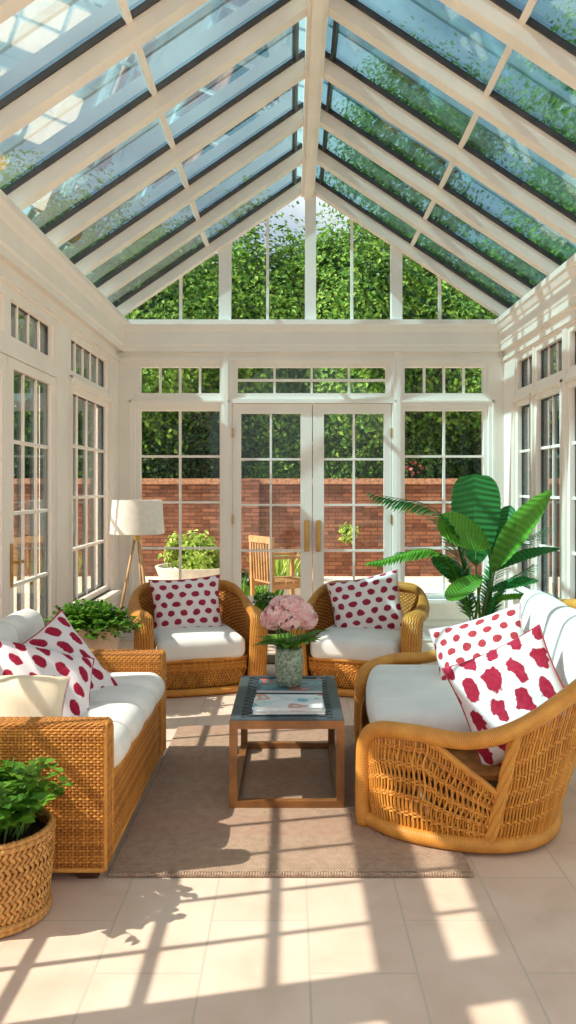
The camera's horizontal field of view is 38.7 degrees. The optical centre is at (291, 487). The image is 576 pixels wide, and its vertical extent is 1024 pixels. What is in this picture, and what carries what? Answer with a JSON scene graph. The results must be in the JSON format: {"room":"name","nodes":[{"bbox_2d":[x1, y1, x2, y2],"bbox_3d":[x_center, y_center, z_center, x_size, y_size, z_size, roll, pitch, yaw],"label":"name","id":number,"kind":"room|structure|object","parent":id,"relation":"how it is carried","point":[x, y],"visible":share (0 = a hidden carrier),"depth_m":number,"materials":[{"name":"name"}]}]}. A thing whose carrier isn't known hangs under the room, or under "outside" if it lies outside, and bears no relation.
{"room":"sunroom","nodes":[
{"label":"sunroom","id":0,"kind":"room"},
{"bbox_2d":[0,807,55,937],"bbox_3d":[-1.015,1.294,2.795,0.407,0.307,0.407,0,0,0],"label":"basket","id":1,"kind":"object","parent":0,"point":[26,850],"depth_m":2.69,"materials":[{"name":"wicker"}]},
{"bbox_2d":[0,260,118,613],"bbox_3d":[-1.725,0.065,3.580,0.130,2.770,8.560,0,0,0],"label":"wall","id":2,"kind":"structure","parent":0,"point":[62,371],"depth_m":5.98,"materials":[{"name":"beige paint"}]},
{"bbox_2d":[0,353,7,619],"bbox_3d":[-1.704,0.331,4.330,0.083,2.214,0.972,0,0,0],"label":"door","id":3,"kind":"structure","parent":2,"relation":"in","point":[3,358],"depth_m":4.75,"materials":[{"name":"beige paint"}]},
{"bbox_2d":[0,281,7,342],"bbox_3d":[-1.716,-1.018,4.330,0.088,0.345,0.980,0,0,0],"label":"window","id":4,"kind":"structure","parent":2,"relation":"in","point":[3,287],"depth_m":4.76,"materials":[{"name":"beige paint"}]},
{"bbox_2d":[8,356,55,625],"bbox_3d":[-1.679,0.331,5.310,0.131,2.214,0.972,0,0,0],"label":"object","id":5,"kind":"structure","parent":2,"relation":"in","point":[47,383],"depth_m":5.42,"materials":[{"name":"beige paint"}]},
{"bbox_2d":[8,286,55,367],"bbox_3d":[-1.716,-1.018,5.310,0.088,0.345,0.980,0,0,0],"label":"window","id":6,"kind":"structure","parent":2,"relation":"in","point":[44,325],"depth_m":5.33,"materials":[{"name":"beige paint"}]},
{"bbox_2d":[0,267,119,360],"bbox_3d":[-1.650,-1.228,3.565,0.020,0.035,8.530,0,0,0],"label":"trim","id":7,"kind":"structure","parent":2,"relation":"attached to","point":[3,273],"depth_m":5.62,"materials":[{"name":"beige paint"}]},
{"bbox_2d":[0,189,127,351],"bbox_3d":[-1.673,-1.448,3.570,0.235,0.295,8.540,0,0,0],"label":"trim","id":8,"kind":"structure","parent":2,"relation":"attached to","point":[24,247],"depth_m":5.48,"materials":[{"name":"beige paint"}]},
{"bbox_2d":[71,331,108,393],"bbox_3d":[-1.716,-1.018,6.820,0.088,0.345,1.320,0,0,0],"label":"window","id":9,"kind":"structure","parent":2,"relation":"in","point":[100,361],"depth_m":6.93,"materials":[{"name":"beige paint"}]},
{"bbox_2d":[69,375,120,607],"bbox_3d":[-1.665,0.080,6.820,0.190,1.840,1.440,0,0,0],"label":"window","id":10,"kind":"structure","parent":2,"relation":"in","point":[75,394],"depth_m":7.00,"materials":[{"name":"beige paint"}]},
{"bbox_2d":[14,576,559,612],"bbox_3d":[0.000,1.688,10.000,80.000,0.225,70.000,0,0,0],"label":"patio","id":11,"kind":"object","parent":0,"point":[428,584],"depth_m":13.52,"materials":[{"name":"beige stone"}]},
{"bbox_2d":[14,382,90,477],"bbox_3d":[-5.120,-0.337,16.352,3.504,4.041,2.222,0,0,-3],"label":"bush","id":12,"kind":"object","parent":11,"relation":"on","point":[27,438],"visible":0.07,"depth_m":16.11,"materials":[{"name":"green plant"}]},
{"bbox_2d":[0,138,154,472],"bbox_3d":[-5.616,-3.034,17.030,6.114,9.226,5.699,0,0,-7],"label":"tree","id":13,"kind":"object","parent":11,"relation":"on","point":[43,217],"visible":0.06,"depth_m":16.61,"materials":[{"name":"green plant"}]},
{"bbox_2d":[14,218,192,477],"bbox_3d":[-3.726,-2.159,20.399,7.601,9.046,5.577,0,0,0],"label":"tree","id":14,"kind":"object","parent":11,"relation":"on","point":[123,219],"visible":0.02,"depth_m":19.71,"materials":[{"name":"green plant"}]},
{"bbox_2d":[78,405,162,477],"bbox_3d":[-3.552,-0.148,16.548,2.820,4.274,2.483,0,0,-29],"label":"bush","id":15,"kind":"object","parent":11,"relation":"on","point":[89,419],"visible":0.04,"depth_m":16.14,"materials":[{"name":"green plant"}]},
{"bbox_2d":[76,196,264,477],"bbox_3d":[-2.634,-2.174,16.564,4.611,7.507,4.129,0,0,7],"label":"tree","id":16,"kind":"object","parent":11,"relation":"on","point":[165,306],"visible":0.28,"depth_m":15.73,"materials":[{"name":"green plant"}]},
{"bbox_2d":[155,563,219,579],"bbox_3d":[-1.413,1.365,12.200,1.240,0.420,1.240,0,0,0],"label":"stone planter","id":17,"kind":"object","parent":11,"relation":"on","point":[164,572],"visible":0.34,"depth_m":11.67,"materials":[{"name":"beige stone"}]},
{"bbox_2d":[157,529,219,569],"bbox_3d":[-1.381,1.033,12.136,1.029,0.843,0.922,0,0,38],"label":"shrub","id":18,"kind":"object","parent":17,"relation":"in","point":[198,558],"visible":0.85,"depth_m":12.02,"materials":[{"name":"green plant"}]},
{"bbox_2d":[142,386,276,477],"bbox_3d":[-1.758,-0.151,16.426,3.288,4.245,2.306,0,0,8],"label":"bush","id":19,"kind":"object","parent":11,"relation":"on","point":[213,438],"visible":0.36,"depth_m":15.94,"materials":[{"name":"green plant"}]},
{"bbox_2d":[156,171,338,477],"bbox_3d":[-1.001,-2.505,17.031,4.370,8.169,4.422,0,0,22],"label":"tree","id":20,"kind":"object","parent":11,"relation":"on","point":[279,307],"visible":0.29,"depth_m":16.22,"materials":[{"name":"green plant"}]},
{"bbox_2d":[241,566,259,590],"bbox_3d":[-0.678,1.347,10.902,0.535,0.639,0.511,0,0,39],"label":"shrub","id":21,"kind":"object","parent":11,"relation":"on","point":[243,575],"visible":0.08,"depth_m":10.81,"materials":[{"name":"green plant"}]},
{"bbox_2d":[241,573,283,595],"bbox_3d":[-0.530,1.323,10.630,0.937,0.504,1.005,0,0,0],"label":"spiky plant","id":22,"kind":"object","parent":11,"relation":"on","point":[257,589],"visible":0.11,"depth_m":10.36,"materials":[{"name":"green plant"}]},
{"bbox_2d":[201,221,349,474],"bbox_3d":[-0.598,-2.037,20.957,6.523,9.453,5.782,0,0,22],"label":"tree","id":23,"kind":"object","parent":11,"relation":"on","point":[316,221],"visible":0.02,"depth_m":20.29,"materials":[{"name":"green plant"}]},
{"bbox_2d":[249,535,312,595],"bbox_3d":[-0.116,1.069,9.694,0.605,1.013,0.560,0,0,-30],"label":"garden chair","id":24,"kind":"object","parent":11,"relation":"on","point":[291,582],"visible":0.7,"depth_m":9.60,"materials":[{"name":"brown wood"}]},
{"bbox_2d":[279,589,289,595],"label":"stone planter","id":25,"kind":"object","parent":11,"relation":"on","point":[287,591],"depth_m":11.03,"materials":[{"name":"beige stone"}]},
{"bbox_2d":[243,552,299,576],"bbox_3d":[-0.144,1.045,11.411,0.927,0.460,0.866,0,0,-40],"label":"spiky plant","id":26,"kind":"object","parent":25,"relation":"in","point":[283,568],"visible":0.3,"depth_m":11.16,"materials":[{"name":"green plant"}]},
{"bbox_2d":[14,478,559,576],"bbox_3d":[0.000,0.703,14.700,32.000,1.745,0.480,0,0,0],"label":"wall","id":27,"kind":"structure","parent":11,"relation":"on","point":[255,520],"depth_m":14.60,"materials":[{"name":"brick"}]},
{"bbox_2d":[338,522,358,544],"bbox_3d":[0.978,0.789,14.216,0.368,0.404,0.389,0,0,0],"label":"shrub","id":28,"kind":"object","parent":27,"relation":"attached to","point":[347,530],"visible":0.95,"depth_m":14.14,"materials":[{"name":"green plant"}]},
{"bbox_2d":[295,588,299,595],"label":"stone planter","id":29,"kind":"object","parent":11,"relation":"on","point":[297,591],"depth_m":11.09,"materials":[{"name":"beige stone"}]},
{"bbox_2d":[218,371,378,477],"bbox_3d":[0.066,-0.196,16.520,3.271,4.276,2.329,0,0,-12],"label":"bush","id":30,"kind":"object","parent":11,"relation":"on","point":[280,468],"visible":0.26,"depth_m":16.03,"materials":[{"name":"green plant"}]},
{"bbox_2d":[324,578,355,583],"bbox_3d":[0.604,1.405,11.000,0.600,0.340,0.600,0,0,0],"label":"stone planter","id":31,"kind":"object","parent":11,"relation":"on","point":[326,580],"visible":0.1,"depth_m":11.23,"materials":[{"name":"beige stone"}]},
{"bbox_2d":[270,191,452,477],"bbox_3d":[1.359,-2.115,16.464,3.745,7.388,4.117,0,0,-38],"label":"tree","id":32,"kind":"object","parent":11,"relation":"on","point":[371,281],"visible":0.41,"depth_m":15.68,"materials":[{"name":"green plant"}]},
{"bbox_2d":[312,411,450,477],"bbox_3d":[1.766,0.053,16.395,3.199,4.402,2.306,0,0,11],"label":"bush","id":33,"kind":"object","parent":11,"relation":"on","point":[407,449],"visible":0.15,"depth_m":15.98,"materials":[{"name":"green plant"}]},
{"bbox_2d":[296,11,521,263],"bbox_3d":[3.623,-6.077,24.048,7.052,15.310,5.917,0,0,11],"label":"tree","id":34,"kind":"object","parent":11,"relation":"on","point":[444,114],"visible":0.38,"depth_m":23.23,"materials":[{"name":"green plant"}]},
{"bbox_2d":[330,226,529,476],"bbox_3d":[3.075,-2.088,20.950,6.843,9.346,6.097,0,0,19],"label":"tree","id":35,"kind":"object","parent":11,"relation":"on","point":[404,227],"visible":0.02,"depth_m":20.22,"materials":[{"name":"green plant"}]},
{"bbox_2d":[371,208,535,477],"bbox_3d":[3.092,-2.124,16.781,4.191,7.408,4.104,0,0,5],"label":"tree","id":36,"kind":"object","parent":11,"relation":"on","point":[468,308],"visible":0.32,"depth_m":15.90,"materials":[{"name":"green plant"}]},
{"bbox_2d":[405,411,529,477],"bbox_3d":[3.293,0.021,16.520,3.246,4.278,2.328,0,0,-9],"label":"tree","id":37,"kind":"object","parent":11,"relation":"on","point":[471,470],"visible":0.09,"depth_m":16.11,"materials":[{"name":"green plant"}]},
{"bbox_2d":[445,111,575,473],"bbox_3d":[5.921,-3.023,17.044,6.282,9.203,5.207,0,0,-14],"label":"tree","id":38,"kind":"object","parent":11,"relation":"on","point":[526,271],"visible":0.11,"depth_m":16.16,"materials":[{"name":"green plant"}]},
{"bbox_2d":[461,0,575,252],"bbox_3d":[8.057,-6.008,18.809,8.599,15.173,7.499,0,0,0],"label":"tree","id":39,"kind":"object","parent":11,"relation":"on","point":[568,127],"visible":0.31,"depth_m":19.00,"materials":[{"name":"green plant"}]},
{"bbox_2d":[480,407,559,477],"bbox_3d":[5.003,-0.145,16.306,3.079,4.040,2.419,0,0,9],"label":"bush","id":40,"kind":"object","parent":11,"relation":"on","point":[550,411],"visible":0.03,"depth_m":15.89,"materials":[{"name":"green plant"}]},
{"bbox_2d":[0,0,575,316],"bbox_3d":[0.184,-2.287,3.590,4.068,1.466,8.580,0,0,0],"label":"roof frame","id":41,"kind":"structure","parent":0,"point":[477,101],"depth_m":5.52,"materials":[{"name":"paint"}]},
{"bbox_2d":[0,640,575,1023],"bbox_3d":[0.185,1.510,3.645,3.950,0.120,8.690,0,0,0],"label":"floor","id":42,"kind":"structure","parent":0,"point":[497,945],"depth_m":2.60,"materials":[{"name":"stone"}]},
{"bbox_2d":[0,757,72,937],"bbox_3d":[-1.001,1.188,2.794,0.530,0.520,0.470,0,0,23],"label":"basket planter","id":43,"kind":"object","parent":42,"relation":"on","point":[27,828],"visible":1,"depth_m":2.71,"materials":[{"name":"wicker"}]},
{"bbox_2d":[0,609,165,878],"bbox_3d":[-1.109,1.037,3.734,0.906,0.825,1.445,0,0,0],"label":"sofa","id":44,"kind":"object","parent":42,"relation":"on","point":[110,753],"visible":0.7,"depth_m":3.11,"materials":[{"name":"wicker"}]},
{"bbox_2d":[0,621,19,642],"bbox_3d":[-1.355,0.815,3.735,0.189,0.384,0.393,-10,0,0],"label":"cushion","id":45,"kind":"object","parent":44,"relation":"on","point":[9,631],"depth_m":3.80,"materials":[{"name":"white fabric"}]},
{"bbox_2d":[0,609,43,643],"bbox_3d":[-1.355,0.815,4.128,0.189,0.384,0.393,-10,0,0],"label":"cushion","id":46,"kind":"object","parent":44,"relation":"on","point":[27,622],"depth_m":4.04,"materials":[{"name":"white fabric"}]},
{"bbox_2d":[0,675,69,716],"bbox_3d":[-1.190,0.885,3.262,0.567,0.265,0.253,0,0,-5],"label":"lumbar cushion","id":47,"kind":"object","parent":44,"relation":"on","point":[20,695],"visible":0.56,"depth_m":3.25,"materials":[{"name":"beige fabric"}]},
{"bbox_2d":[0,639,94,716],"bbox_3d":[-1.080,0.875,3.520,0.564,0.464,0.334,0,0,-29],"label":"throw pillow","id":48,"kind":"object","parent":44,"relation":"on","point":[15,658],"visible":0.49,"depth_m":3.54,"materials":[{"name":"white fabric"}]},
{"bbox_2d":[22,610,117,691],"bbox_3d":[-1.091,0.890,3.861,0.300,0.575,0.616,0,0,23],"label":"throw pillow","id":49,"kind":"object","parent":44,"relation":"on","point":[58,635],"visible":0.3,"depth_m":3.93,"materials":[{"name":"white fabric"}]},
{"bbox_2d":[80,702,143,742],"bbox_3d":[-1.017,1.042,3.587,0.722,0.168,0.293,-2,0,0],"label":"seat cushion","id":50,"kind":"object","parent":44,"relation":"on","point":[130,714],"depth_m":3.53,"materials":[{"name":"white fabric"}]},
{"bbox_2d":[112,720,130,767],"bbox_3d":[-1.017,1.042,3.292,0.722,0.168,0.293,-2,0,0],"label":"seat cushion","id":51,"kind":"object","parent":44,"relation":"on","point":[121,737],"depth_m":3.24,"materials":[{"name":"white fabric"}]},
{"bbox_2d":[90,686,154,722],"bbox_3d":[-1.017,1.042,3.882,0.722,0.168,0.293,-2,0,0],"label":"seat cushion","id":52,"kind":"object","parent":44,"relation":"on","point":[142,696],"depth_m":3.82,"materials":[{"name":"white fabric"}]},
{"bbox_2d":[109,672,164,704],"bbox_3d":[-1.017,1.042,4.178,0.722,0.168,0.293,-2,0,0],"label":"seat cushion","id":53,"kind":"object","parent":44,"relation":"on","point":[153,681],"depth_m":4.13,"materials":[{"name":"white fabric"}]},
{"bbox_2d":[43,598,141,649],"bbox_3d":[-1.307,1.089,5.345,0.662,0.722,0.563,0,0,-16],"label":"potted fern","id":54,"kind":"object","parent":42,"relation":"on","point":[98,625],"visible":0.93,"depth_m":5.24,"materials":[{"name":"green plant"}]},
{"bbox_2d":[75,625,120,649],"bbox_3d":[-1.310,1.170,5.350,0.376,0.560,0.376,0,0,0],"label":"pot","id":55,"kind":"object","parent":54,"relation":"attached to","point":[99,643],"depth_m":5.19,"materials":[{"name":"ceramic"}]},
{"bbox_2d":[110,500,164,610],"bbox_3d":[-1.330,0.778,7.050,0.464,1.349,0.464,0,0,0],"label":"floor lamp","id":56,"kind":"object","parent":42,"relation":"on","point":[137,518],"visible":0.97,"depth_m":6.88,"materials":[{"name":"fabric"}]},
{"bbox_2d":[128,580,267,697],"bbox_3d":[-0.749,1.088,6.131,0.958,0.722,0.928,0,0,-17],"label":"wicker armchair","id":57,"kind":"object","parent":42,"relation":"on","point":[228,647],"visible":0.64,"depth_m":5.80,"materials":[{"name":"wicker"}]},
{"bbox_2d":[148,574,222,628],"bbox_3d":[-0.799,0.900,6.218,0.559,0.466,0.241,0,0,-16],"label":"throw pillow","id":58,"kind":"object","parent":57,"relation":"on","point":[184,603],"visible":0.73,"depth_m":6.16,"materials":[{"name":"white fabric"}]},
{"bbox_2d":[154,623,244,660],"bbox_3d":[-0.723,1.132,6.048,0.646,0.187,0.674,0,0,-17],"label":"seat cushion","id":59,"kind":"object","parent":57,"relation":"on","point":[218,643],"depth_m":5.77,"materials":[{"name":"white fabric"}]},
{"bbox_2d":[267,626,286,663],"bbox_3d":[-0.060,1.230,6.320,0.420,0.439,0.360,0,0,0],"label":"side table","id":60,"kind":"object","parent":42,"relation":"on","point":[270,658],"visible":0.02,"depth_m":6.18,"materials":[{"name":"brown wood"}]},
{"bbox_2d":[252,591,275,610],"bbox_3d":[-0.200,0.902,6.332,0.248,0.217,0.243,0,0,0],"label":"potted plant","id":61,"kind":"object","parent":60,"relation":"on","point":[262,600],"visible":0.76,"depth_m":6.27,"materials":[{"name":"green plant"}]},
{"bbox_2d":[267,655,274,663],"bbox_3d":[-0.060,1.323,6.320,0.340,0.015,0.280,0,0,0],"label":"shelf","id":62,"kind":"object","parent":60,"relation":"attached to","point":[270,658],"depth_m":6.29,"materials":[{"name":"brown wood"}]},
{"bbox_2d":[108,725,473,876],"bbox_3d":[-0.005,1.441,4.008,1.366,0.017,1.924,0,0,0],"label":"rug","id":63,"kind":"object","parent":42,"relation":"on","point":[184,825],"visible":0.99,"depth_m":3.50,"materials":[{"name":"brown carpet"}]},
{"bbox_2d":[229,676,344,807],"bbox_3d":[-0.023,1.240,4.122,0.518,0.395,0.875,0,0,0],"label":"coffee table","id":64,"kind":"object","parent":63,"relation":"on","point":[242,717],"visible":0.73,"depth_m":3.71,"materials":[{"name":"brown wood"}]},
{"bbox_2d":[253,697,324,714],"bbox_3d":[-0.015,1.035,3.900,0.335,0.016,0.245,0,0,-1],"label":"magazine","id":65,"kind":"object","parent":64,"relation":"on","point":[255,712],"visible":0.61,"depth_m":3.78,"materials":[{"name":"white paper"}]},
{"bbox_2d":[252,694,321,710],"bbox_3d":[-0.018,1.020,3.905,0.325,0.014,0.240,0,0,2],"label":"magazine","id":66,"kind":"object","parent":65,"relation":"on","point":[290,702],"visible":1,"depth_m":3.87,"materials":[{"name":"paper"}]},
{"bbox_2d":[257,679,321,692],"bbox_3d":[-0.010,1.036,4.300,0.335,0.014,0.250,0,0,1],"label":"magazine","id":67,"kind":"object","parent":64,"relation":"on","point":[264,685],"visible":0.84,"depth_m":4.23,"materials":[{"name":"blue paper"}]},
{"bbox_2d":[275,645,302,687],"bbox_3d":[-0.015,0.929,4.270,0.148,0.200,0.148,0,0,0],"label":"glass vase","id":68,"kind":"object","parent":67,"relation":"on","point":[288,663],"visible":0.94,"depth_m":4.21,"materials":[{"name":"green glass"}]},
{"bbox_2d":[252,594,329,649],"bbox_3d":[-0.005,0.780,4.281,0.426,0.459,0.445,0,0,0],"label":"flower bouquet","id":69,"kind":"object","parent":68,"relation":"in","point":[281,608],"visible":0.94,"depth_m":4.21,"materials":[{"name":"pink plant"}]},
{"bbox_2d":[287,580,429,696],"bbox_3d":[0.543,1.088,6.091,0.958,0.722,0.928,0,0,17],"label":"wicker armchair","id":70,"kind":"object","parent":42,"relation":"on","point":[339,650],"visible":0.52,"depth_m":5.76,"materials":[{"name":"wicker"}]},
{"bbox_2d":[310,624,400,660],"bbox_3d":[0.518,1.132,6.008,0.646,0.187,0.674,0,0,17],"label":"seat cushion","id":71,"kind":"object","parent":70,"relation":"on","point":[339,643],"depth_m":5.73,"materials":[{"name":"white fabric"}]},
{"bbox_2d":[326,569,403,629],"bbox_3d":[0.561,0.890,6.183,0.661,0.561,0.246,0,0,22],"label":"throw pillow","id":72,"kind":"object","parent":70,"relation":"on","point":[373,602],"visible":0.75,"depth_m":6.11,"materials":[{"name":"white fabric"}]},
{"bbox_2d":[364,474,559,620],"bbox_3d":[1.274,0.672,6.135,1.579,1.557,0.586,0,0,-7],"label":"potted palm","id":73,"kind":"object","parent":42,"relation":"on","point":[477,524],"visible":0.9,"depth_m":6.16,"materials":[{"name":"plant"}]},
{"bbox_2d":[354,590,575,853],"bbox_3d":[0.910,0.999,4.003,1.208,0.880,1.738,0,0,4],"label":"wicker loveseat","id":74,"kind":"object","parent":42,"relation":"on","point":[409,718],"visible":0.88,"depth_m":3.31,"materials":[{"name":"wicker"}]},
{"bbox_2d":[366,664,470,746],"bbox_3d":[0.768,1.076,4.128,0.790,0.184,1.064,0,0,4],"label":"seat cushion","id":75,"kind":"object","parent":74,"relation":"on","point":[412,694],"depth_m":3.88,"materials":[{"name":"white fabric"}]},
{"bbox_2d":[429,602,523,679],"bbox_3d":[0.971,0.875,4.202,0.641,0.580,0.256,0,0,30],"label":"throw pillow","id":76,"kind":"object","parent":74,"relation":"on","point":[457,643],"visible":0.56,"depth_m":4.20,"materials":[{"name":"white fabric"}]},
{"bbox_2d":[442,624,569,765],"bbox_3d":[0.931,0.890,3.472,0.642,0.615,0.234,0,0,26],"label":"throw pillow","id":77,"kind":"object","parent":74,"relation":"on","point":[497,687],"visible":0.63,"depth_m":3.44,"materials":[{"name":"white fabric"}]},
{"bbox_2d":[520,590,566,632],"bbox_3d":[1.297,0.793,4.301,0.200,0.474,0.608,12,1,4],"label":"cushion","id":78,"kind":"object","parent":74,"relation":"on","point":[536,605],"depth_m":4.20,"materials":[{"name":"white fabric"}]},
{"bbox_2d":[543,606,575,686],"bbox_3d":[1.254,0.793,3.693,0.200,0.474,0.608,12,1,4],"label":"cushion","id":79,"kind":"object","parent":74,"relation":"on","point":[559,632],"depth_m":3.58,"materials":[{"name":"white fabric"}]},
{"bbox_2d":[119,352,503,626],"bbox_3d":[0.185,0.065,7.925,3.950,2.770,0.130,0,0,0],"label":"wall","id":80,"kind":"structure","parent":0,"point":[127,369],"depth_m":7.86,"materials":[{"name":"white paint"}]},
{"bbox_2d":[136,363,220,396],"bbox_3d":[-1.077,-1.037,7.916,0.845,0.334,0.088,0,0,0],"label":"window","id":81,"kind":"structure","parent":80,"relation":"in","point":[139,366],"depth_m":7.87,"materials":[{"name":"white paint"}]},
{"bbox_2d":[129,400,228,598],"bbox_3d":[-1.077,0.145,7.865,0.955,1.970,0.190,0,0,0],"label":"window","id":82,"kind":"structure","parent":80,"relation":"in","point":[136,407],"depth_m":7.87,"materials":[{"name":"white paint"}]},
{"bbox_2d":[232,404,311,634],"bbox_3d":[-0.192,0.315,7.865,0.769,2.246,0.100,0,0,0],"label":"door","id":83,"kind":"structure","parent":80,"relation":"in","point":[305,410],"depth_m":7.87,"materials":[{"name":"white paint"}]},
{"bbox_2d":[120,620,469,639],"bbox_3d":[0.185,1.357,7.850,3.690,0.185,0.020,0,0,0],"label":"baseboard","id":84,"kind":"structure","parent":80,"relation":"attached to","point":[426,635],"depth_m":7.84,"materials":[{"name":"grey paint"}]},
{"bbox_2d":[179,194,440,318],"bbox_3d":[0.185,-2.300,7.885,3.730,1.500,0.110,0,0,0],"label":"window mullions","id":85,"kind":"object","parent":80,"relation":"in","point":[225,254],"depth_m":7.83,"materials":[{"name":"white paint"}]},
{"bbox_2d":[123,319,499,351],"bbox_3d":[0.185,-1.448,7.872,3.690,0.295,0.235,0,0,0],"label":"beam","id":86,"kind":"structure","parent":80,"relation":"attached to","point":[140,335],"depth_m":7.80,"materials":[{"name":"white paint"}]},
{"bbox_2d":[120,352,502,581],"bbox_3d":[0.185,0.075,7.846,3.690,2.750,0.028,0,0,0],"label":"door frame","id":87,"kind":"structure","parent":80,"relation":"attached to","point":[225,358],"depth_m":7.84,"materials":[{"name":"white paint"}]},
{"bbox_2d":[233,363,389,396],"bbox_3d":[0.189,-1.037,7.916,1.510,0.334,0.088,0,0,0],"label":"window","id":88,"kind":"structure","parent":80,"relation":"in","point":[236,366],"depth_m":7.87,"materials":[{"name":"white paint"}]},
{"bbox_2d":[313,404,391,592],"bbox_3d":[0.580,0.315,7.865,0.759,2.246,0.100,0,0,0],"label":"door","id":89,"kind":"structure","parent":80,"relation":"in","point":[319,410],"depth_m":7.87,"materials":[{"name":"white paint"}]},
{"bbox_2d":[395,400,494,605],"bbox_3d":[1.462,0.145,7.865,0.948,1.970,0.190,0,0,0],"label":"window","id":90,"kind":"structure","parent":80,"relation":"in","point":[487,407],"depth_m":7.87,"materials":[{"name":"white paint"}]},
{"bbox_2d":[403,363,487,396],"bbox_3d":[1.462,-1.037,7.916,0.838,0.334,0.088,0,0,0],"label":"window","id":91,"kind":"structure","parent":80,"relation":"in","point":[484,366],"depth_m":7.87,"materials":[{"name":"white paint"}]},
{"bbox_2d":[405,460,429,477],"bbox_3d":[2.242,-0.286,15.368,0.634,0.486,0.517,0,0,-11],"label":"flowering shrub","id":92,"kind":"object","parent":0,"point":[412,471],"visible":0.67,"depth_m":15.24,"materials":[{"name":"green plant"}]},
{"bbox_2d":[504,306,575,608],"bbox_3d":[2.095,0.065,3.580,0.130,2.770,8.560,0,0,0],"label":"wall","id":93,"kind":"structure","parent":0,"point":[510,364],"depth_m":7.16,"materials":[{"name":"beige paint"}]},
{"bbox_2d":[504,392,531,601],"bbox_3d":[2.035,0.095,7.200,0.190,1.810,0.640,0,0,0],"label":"window","id":94,"kind":"structure","parent":93,"relation":"in","point":[522,406],"depth_m":7.41,"materials":[{"name":"beige paint"}]},
{"bbox_2d":[516,348,531,394],"bbox_3d":[2.086,-1.018,7.200,0.088,0.345,0.540,0,0,0],"label":"window","id":95,"kind":"structure","parent":93,"relation":"in","point":[523,361],"depth_m":7.41,"materials":[{"name":"beige paint"}]},
{"bbox_2d":[496,253,575,351],"bbox_3d":[2.042,-1.448,3.570,0.235,0.295,8.540,0,0,0],"label":"trim","id":96,"kind":"structure","parent":93,"relation":"attached to","point":[554,296],"depth_m":6.48,"materials":[{"name":"beige paint"}]},
{"bbox_2d":[502,312,575,360],"bbox_3d":[2.020,-1.228,3.565,0.020,0.035,8.530,0,0,0],"label":"trim","id":97,"kind":"structure","parent":93,"relation":"attached to","point":[572,317],"depth_m":6.60,"materials":[{"name":"beige paint"}]},
{"bbox_2d":[530,380,561,599],"bbox_3d":[2.035,0.095,6.525,0.190,1.810,0.830,0,0,0],"label":"window","id":98,"kind":"structure","parent":93,"relation":"in","point":[541,399],"depth_m":6.83,"materials":[{"name":"beige paint"}]},
{"bbox_2d":[535,331,561,386],"bbox_3d":[2.086,-1.018,6.525,0.088,0.345,0.730,0,0,0],"label":"window","id":99,"kind":"structure","parent":93,"relation":"in","point":[544,351],"depth_m":6.63,"materials":[{"name":"beige paint"}]},
{"bbox_2d":[562,374,575,598],"bbox_3d":[2.035,0.095,5.705,0.190,1.810,0.830,0,0,0],"label":"window","id":100,"kind":"structure","parent":93,"relation":"in","point":[571,385],"depth_m":6.03,"materials":[{"name":"beige paint"}]},
{"bbox_2d":[568,323,575,372],"bbox_3d":[2.086,-1.018,5.705,0.088,0.345,0.730,0,0,0],"label":"window","id":101,"kind":"structure","parent":93,"relation":"in","point":[571,329],"depth_m":6.03,"materials":[{"name":"beige paint"}]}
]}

